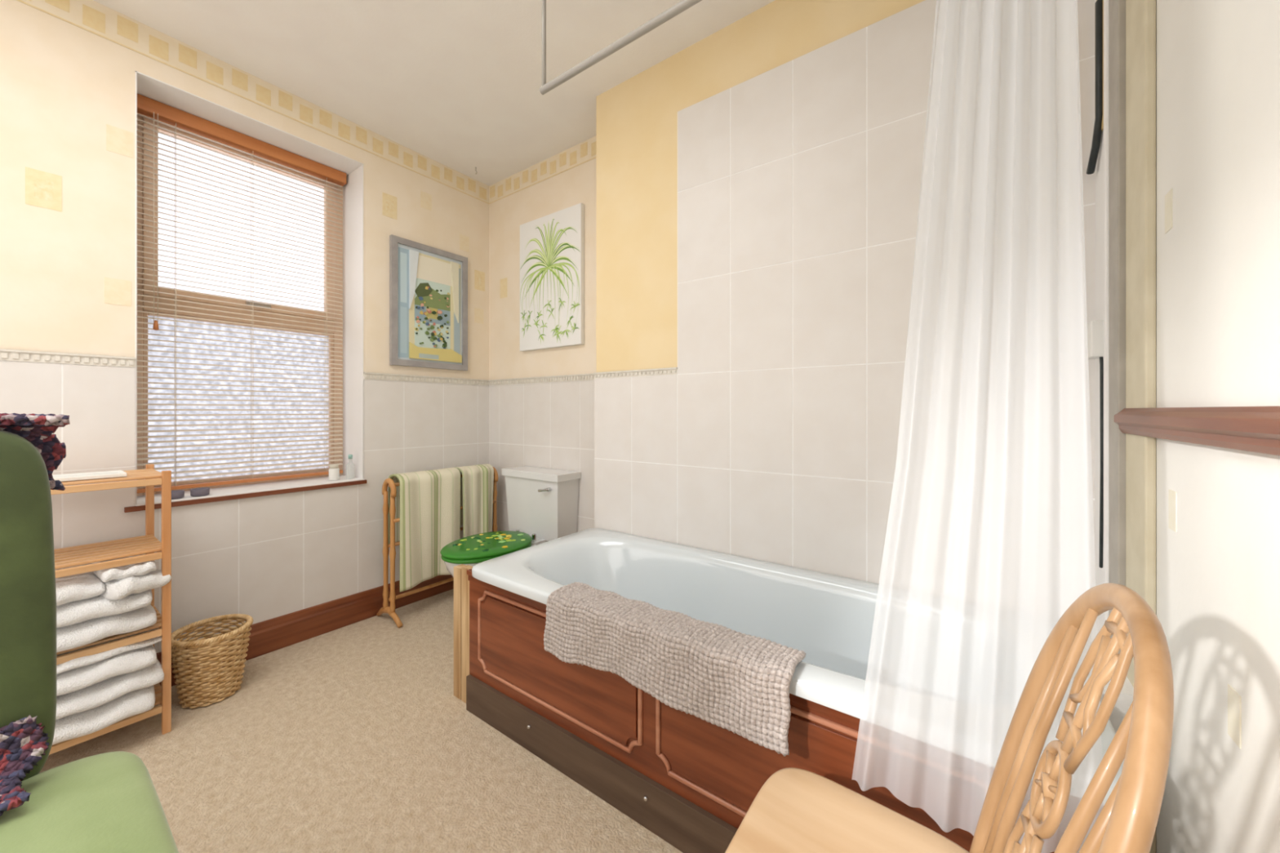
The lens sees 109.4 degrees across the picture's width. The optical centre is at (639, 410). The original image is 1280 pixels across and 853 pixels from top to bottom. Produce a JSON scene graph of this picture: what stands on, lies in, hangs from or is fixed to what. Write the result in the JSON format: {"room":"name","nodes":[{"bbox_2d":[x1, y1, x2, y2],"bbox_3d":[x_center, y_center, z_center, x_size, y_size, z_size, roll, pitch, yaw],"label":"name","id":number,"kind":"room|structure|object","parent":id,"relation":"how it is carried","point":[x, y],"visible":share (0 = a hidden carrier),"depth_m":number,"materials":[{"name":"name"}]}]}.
{"room":"bathroom","nodes":[
{"label":"bathroom","id":0,"kind":"room"},
{"bbox_2d":[0,0,488,653],"bbox_3d":[-2.011,-0.208,2.076,0.354,2.692,2.850,0,0,36],"label":"wall","id":1,"kind":"structure","parent":0,"point":[73,73],"depth_m":1.91,"materials":[{"name":"beige paint"}]},
{"bbox_2d":[137,115,342,496],"bbox_3d":[-1.983,-0.479,2.302,0.095,1.745,0.840,0,0,36],"label":"window","id":2,"kind":"structure","parent":1,"relation":"in","point":[304,470],"depth_m":2.27,"materials":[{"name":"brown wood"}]},
{"bbox_2d":[137,93,346,493],"bbox_3d":[-1.922,-0.496,2.255,0.069,1.698,0.810,0,0,36],"label":"blind","id":3,"kind":"object","parent":2,"relation":"attached to","point":[148,108],"visible":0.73,"depth_m":2.18,"materials":[{"name":"brown wood"}]},
{"bbox_2d":[124,475,366,512],"bbox_3d":[-1.863,0.386,2.204,0.275,0.026,0.880,0,0,36],"label":"window sill","id":4,"kind":"structure","parent":1,"relation":"attached to","point":[228,493],"depth_m":2.15,"materials":[{"name":"white paint"}]},
{"bbox_2d":[171,489,184,499],"bbox_3d":[-1.973,0.357,1.919,0.062,0.030,0.062,0,0,36],"label":"tealight holder","id":5,"kind":"object","parent":4,"relation":"on","point":[179,494],"visible":0.62,"depth_m":1.91,"materials":[{"name":"glass"}]},
{"bbox_2d":[190,487,209,496],"bbox_3d":[-1.926,0.357,1.984,0.062,0.030,0.062,0,0,36],"label":"tealight holder","id":6,"kind":"object","parent":4,"relation":"on","point":[202,491],"visible":1,"depth_m":1.97,"materials":[{"name":"glass"}]},
{"bbox_2d":[328,464,339,480],"bbox_3d":[-1.635,0.330,2.421,0.048,0.084,0.048,0,0,36],"label":"jar","id":7,"kind":"object","parent":4,"relation":"on","point":[334,470],"visible":1,"depth_m":2.40,"materials":[{"name":"white ceramic"}]},
{"bbox_2d":[346,454,355,479],"bbox_3d":[-1.583,0.306,2.476,0.040,0.131,0.040,0,0,36],"label":"clear bottle","id":8,"kind":"object","parent":4,"relation":"on","point":[350,466],"visible":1,"depth_m":2.46,"materials":[{"name":"white"}]},
{"bbox_2d":[155,574,453,686],"bbox_3d":[-1.876,1.063,1.960,0.022,0.149,2.820,0,0,36],"label":"baseboard","id":9,"kind":"structure","parent":1,"relation":"attached to","point":[266,637],"depth_m":2.31,"materials":[{"name":"brown wood"}]},
{"bbox_2d":[389,234,467,370],"bbox_3d":[-1.281,-0.632,2.782,0.025,0.740,0.485,0,0,36],"label":"framed painting","id":10,"kind":"object","parent":1,"relation":"attached to","point":[428,285],"visible":1,"depth_m":2.75,"materials":[{"name":"paper"}]},
{"bbox_2d":[39,588,682,852],"bbox_3d":[-0.772,1.178,1.181,3.430,0.080,3.050,0,0,36],"label":"floor","id":11,"kind":"structure","parent":0,"point":[357,737],"depth_m":1.45,"materials":[{"name":"carpet"}]},
{"bbox_2d":[0,430,178,852],"bbox_3d":[-1.099,0.583,0.569,0.703,1.110,0.675,0,0,36],"label":"velvet chair","id":12,"kind":"object","parent":11,"relation":"on","point":[107,802],"visible":0.91,"depth_m":0.82,"materials":[{"name":"green fabric"}]},
{"bbox_2d":[0,413,70,816],"bbox_3d":[-1.285,0.332,0.672,0.378,0.665,0.554,0,0,36],"label":"knitted throw","id":13,"kind":"object","parent":12,"relation":"on","point":[23,742],"visible":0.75,"depth_m":0.81,"materials":[{"name":"multicoloured fabric"}]},
{"bbox_2d":[48,463,171,755],"bbox_3d":[-1.919,0.675,1.549,0.352,0.925,0.395,0,0,36],"label":"storage rack","id":14,"kind":"object","parent":11,"relation":"on","point":[148,544],"visible":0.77,"depth_m":1.58,"materials":[{"name":"brown wood"}]},
{"bbox_2d":[52,470,127,481],"bbox_3d":[-1.872,0.221,1.513,0.120,0.013,0.200,0,0,36],"label":"soap tray","id":15,"kind":"object","parent":14,"relation":"on","point":[106,474],"visible":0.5,"depth_m":1.52,"materials":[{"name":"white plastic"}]},
{"bbox_2d":[52,628,164,745],"bbox_3d":[-1.868,0.899,1.526,0.368,0.248,0.364,0,0,36],"label":"folded towels","id":16,"kind":"object","parent":14,"relation":"in","point":[95,692],"visible":0.52,"depth_m":1.47,"materials":[{"name":"white fabric"}]},
{"bbox_2d":[54,555,171,653],"bbox_3d":[-1.873,0.635,1.530,0.357,0.236,0.373,0,0,36],"label":"folded towels","id":17,"kind":"object","parent":14,"relation":"in","point":[92,606],"visible":0.69,"depth_m":1.49,"materials":[{"name":"white fabric"}]},
{"bbox_2d":[171,613,253,708],"bbox_3d":[-1.712,1.000,1.811,0.261,0.270,0.261,0,0,36],"label":"wicker basket","id":18,"kind":"object","parent":11,"relation":"on","point":[205,655],"visible":0.97,"depth_m":1.75,"materials":[{"name":"beige wicker"}]},
{"bbox_2d":[376,466,497,627],"bbox_3d":[-1.158,0.749,2.697,0.251,0.772,0.677,0,0,36],"label":"towel rail","id":19,"kind":"object","parent":11,"relation":"on","point":[390,610],"visible":0.6,"depth_m":2.45,"materials":[{"name":"brown wood"}]},
{"bbox_2d":[388,467,460,591],"bbox_3d":[-1.224,0.657,2.599,0.165,0.623,0.365,0,0,36],"label":"striped towel","id":20,"kind":"object","parent":19,"relation":"hanging from","point":[428,502],"visible":0.91,"depth_m":2.53,"materials":[{"name":"beige fabric"}]},
{"bbox_2d":[454,463,493,537],"bbox_3d":[-1.047,0.601,2.844,0.164,0.511,0.230,0,0,36],"label":"striped towel","id":21,"kind":"object","parent":19,"relation":"hanging from","point":[477,482],"visible":0.76,"depth_m":2.81,"materials":[{"name":"beige fabric"}]},
{"bbox_2d":[440,466,580,577],"bbox_3d":[-0.742,0.746,2.474,0.481,0.785,0.702,0,0,36],"label":"toilet","id":22,"kind":"object","parent":11,"relation":"on","point":[542,503],"visible":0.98,"depth_m":2.55,"materials":[{"name":"ceramic"}]},
{"bbox_2d":[453,528,1124,852],"bbox_3d":[0.191,0.855,1.499,1.880,0.567,0.706,0,0,36],"label":"bathtub","id":23,"kind":"object","parent":11,"relation":"on","point":[689,780],"visible":0.56,"depth_m":1.46,"materials":[{"name":"wood"}]},
{"bbox_2d":[543,582,805,756],"bbox_3d":[0.043,0.637,1.203,0.744,0.183,0.143,0,0,36],"label":"bath mat","id":24,"kind":"object","parent":23,"relation":"on","point":[738,682],"visible":1,"depth_m":1.10,"materials":[{"name":"beige fabric"}]},
{"bbox_2d":[724,582,1173,852],"bbox_3d":[0.332,0.667,0.611,0.484,0.948,0.409,0,0,36],"label":"chair","id":25,"kind":"object","parent":11,"relation":"on","point":[795,810],"visible":1,"depth_m":0.53,"materials":[{"name":"brown wood"}]},
{"bbox_2d":[93,0,774,186],"bbox_3d":[-0.772,-1.604,1.181,3.430,0.100,3.050,0,0,36],"label":"ceiling","id":26,"kind":"structure","parent":0,"point":[456,84],"depth_m":1.97,"materials":[{"name":"paint"}]},
{"bbox_2d":[539,0,702,94],"bbox_3d":[0.249,-1.285,1.048,1.417,0.538,0.044,0,0,36],"label":"shower rail","id":27,"kind":"object","parent":26,"relation":"hanging from","point":[682,5],"depth_m":1.29,"materials":[{"name":"white metal"}]},
{"bbox_2d":[851,0,1103,852],"bbox_3d":[0.562,-0.166,0.791,0.346,1.761,0.100,0,0,36],"label":"shower curtain","id":28,"kind":"object","parent":26,"relation":"hanging from","point":[989,540],"visible":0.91,"depth_m":0.76,"materials":[{"name":"white fabric"}]},
{"bbox_2d":[488,135,595,532],"bbox_3d":[0.091,-0.208,2.368,3.420,2.692,0.114,0,0,36],"label":"wall","id":29,"kind":"structure","parent":0,"point":[541,402],"depth_m":2.84,"materials":[{"name":"beige paint"}]},
{"bbox_2d":[520,202,584,351],"bbox_3d":[-0.546,-0.784,2.754,0.535,0.805,0.029,0,0,36],"label":"canvas","id":30,"kind":"object","parent":29,"relation":"attached to","point":[552,246],"visible":1,"depth_m":2.72,"materials":[{"name":"fabric"}]},
{"bbox_2d":[593,0,1095,583],"bbox_3d":[0.571,-0.208,1.812,1.791,2.692,0.254,0,0,36],"label":"wall","id":31,"kind":"structure","parent":0,"point":[758,183],"depth_m":1.72,"materials":[{"name":"white tile"}]},
{"bbox_2d":[1094,0,1279,852],"bbox_3d":[0.545,-0.208,0.230,0.180,2.692,2.850,0,0,36],"label":"wall","id":32,"kind":"structure","parent":0,"point":[1218,61],"depth_m":0.67,"materials":[{"name":"paint"}]},
{"bbox_2d":[1086,0,1103,568],"bbox_3d":[1.153,-0.317,1.150,0.028,1.410,0.107,0,0,36],"label":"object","id":33,"kind":"object","parent":32,"relation":"attached to","point":[1095,328],"visible":0.85,"depth_m":1.12,"materials":[{"name":"metal"}]},
{"bbox_2d":[1103,0,1125,653],"bbox_3d":[1.094,-0.208,1.036,0.034,2.692,0.100,0,0,36],"label":"trim","id":34,"kind":"structure","parent":32,"relation":"attached to","point":[1114,11],"depth_m":1.03,"materials":[{"name":"white paint"}]},
{"bbox_2d":[1125,0,1155,852],"bbox_3d":[1.032,-0.208,0.935,0.016,2.692,0.135,0,0,36],"label":"trim","id":35,"kind":"structure","parent":32,"relation":"attached to","point":[1140,15],"depth_m":0.91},
{"bbox_2d":[1113,405,1279,456],"bbox_3d":[0.391,0.022,0.063,0.034,0.055,2.300,0,0,36],"label":"trim","id":36,"kind":"structure","parent":32,"relation":"attached to","point":[1247,428],"depth_m":0.61,"materials":[{"name":"brown wood"}]}
]}

